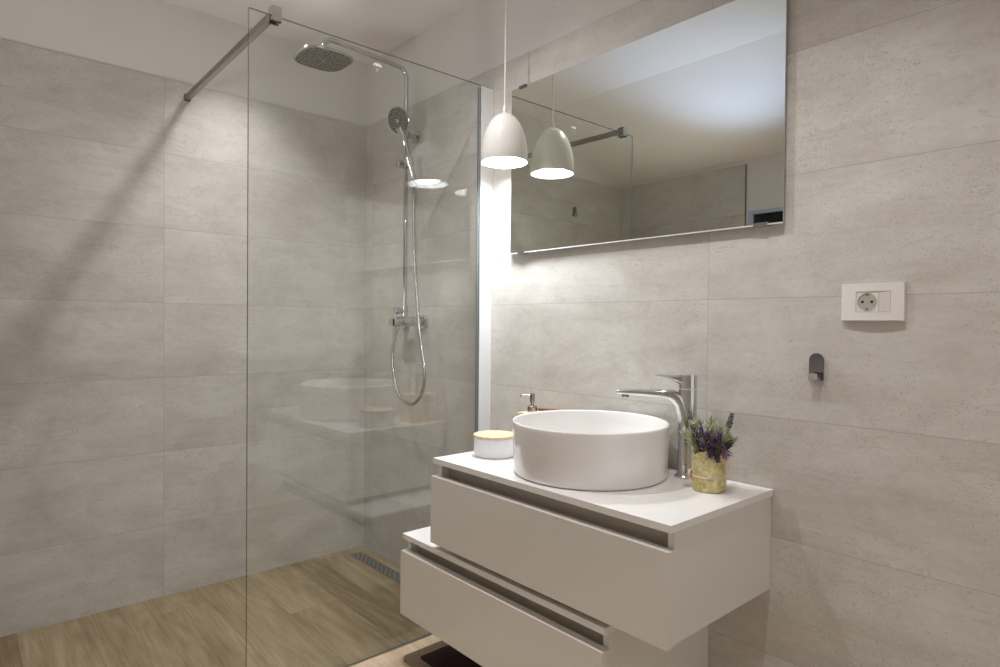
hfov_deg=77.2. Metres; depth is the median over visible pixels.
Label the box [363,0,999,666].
wall
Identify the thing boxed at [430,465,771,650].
drawer cabinet
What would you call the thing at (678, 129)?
wall mirror
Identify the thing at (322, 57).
shower
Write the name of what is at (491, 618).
drawer cabinet
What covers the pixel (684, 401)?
mixer tap
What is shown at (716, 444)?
bunch
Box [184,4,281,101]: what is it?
support bar
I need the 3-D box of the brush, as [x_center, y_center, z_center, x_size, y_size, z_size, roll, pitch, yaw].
[0.158,0.257,2.087,0.068,0.012,0.024,1,1,24]
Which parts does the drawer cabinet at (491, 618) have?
panel, drawer, panel, panel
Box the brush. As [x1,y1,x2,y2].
[538,408,556,410]
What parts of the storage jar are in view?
lid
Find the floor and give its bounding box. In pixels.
[0,546,441,666]
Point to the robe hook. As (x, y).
(816, 360)
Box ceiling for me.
[164,0,472,64]
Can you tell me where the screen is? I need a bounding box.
[246,7,493,666]
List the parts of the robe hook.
arm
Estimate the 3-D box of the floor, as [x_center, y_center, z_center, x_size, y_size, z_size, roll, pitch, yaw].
[-0.321,1.145,1.166,2.380,0.100,3.760,0,1,-41]
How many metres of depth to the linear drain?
2.87 m
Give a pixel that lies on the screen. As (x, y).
(485, 94)
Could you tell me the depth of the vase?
1.53 m
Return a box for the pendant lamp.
[481,0,527,167]
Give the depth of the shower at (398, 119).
2.65 m
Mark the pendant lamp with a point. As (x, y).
(504, 144)
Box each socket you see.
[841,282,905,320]
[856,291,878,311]
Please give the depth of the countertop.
1.50 m
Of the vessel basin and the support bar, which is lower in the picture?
the vessel basin
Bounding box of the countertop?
[433,451,772,533]
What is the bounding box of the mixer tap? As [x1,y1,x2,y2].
[617,374,696,478]
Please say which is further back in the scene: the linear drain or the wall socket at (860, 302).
the linear drain
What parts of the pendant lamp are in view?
lamp shade, bulb, cord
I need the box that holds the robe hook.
[808,353,823,380]
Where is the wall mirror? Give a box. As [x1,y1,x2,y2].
[510,0,786,254]
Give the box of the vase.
[688,448,726,493]
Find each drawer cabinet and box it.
[400,526,708,666]
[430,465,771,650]
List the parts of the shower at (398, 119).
spray plate, handle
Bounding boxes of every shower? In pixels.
[293,37,428,341]
[387,106,425,405]
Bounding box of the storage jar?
[473,430,512,458]
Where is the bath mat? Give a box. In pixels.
[404,641,481,666]
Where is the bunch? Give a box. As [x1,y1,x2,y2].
[678,413,737,466]
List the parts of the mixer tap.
spout, lever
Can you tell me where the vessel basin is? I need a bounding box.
[512,410,669,490]
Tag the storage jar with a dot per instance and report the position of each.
(488, 444)
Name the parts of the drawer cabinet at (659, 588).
panel, drawer, panel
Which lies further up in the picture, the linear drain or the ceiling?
the ceiling
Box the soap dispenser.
[516,393,537,415]
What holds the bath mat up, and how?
on the floor
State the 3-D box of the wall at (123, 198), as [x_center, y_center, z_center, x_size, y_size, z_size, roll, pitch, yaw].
[-1.554,-0.186,2.448,2.230,2.500,0.160,0,1,-41]
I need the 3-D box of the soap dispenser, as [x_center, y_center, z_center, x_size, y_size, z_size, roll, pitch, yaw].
[0.128,0.289,2.090,0.116,0.179,0.103,0,1,-41]
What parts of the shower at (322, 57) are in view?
spray plate, mixer lever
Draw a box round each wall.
[0,0,366,636]
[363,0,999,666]
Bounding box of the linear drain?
[351,552,399,583]

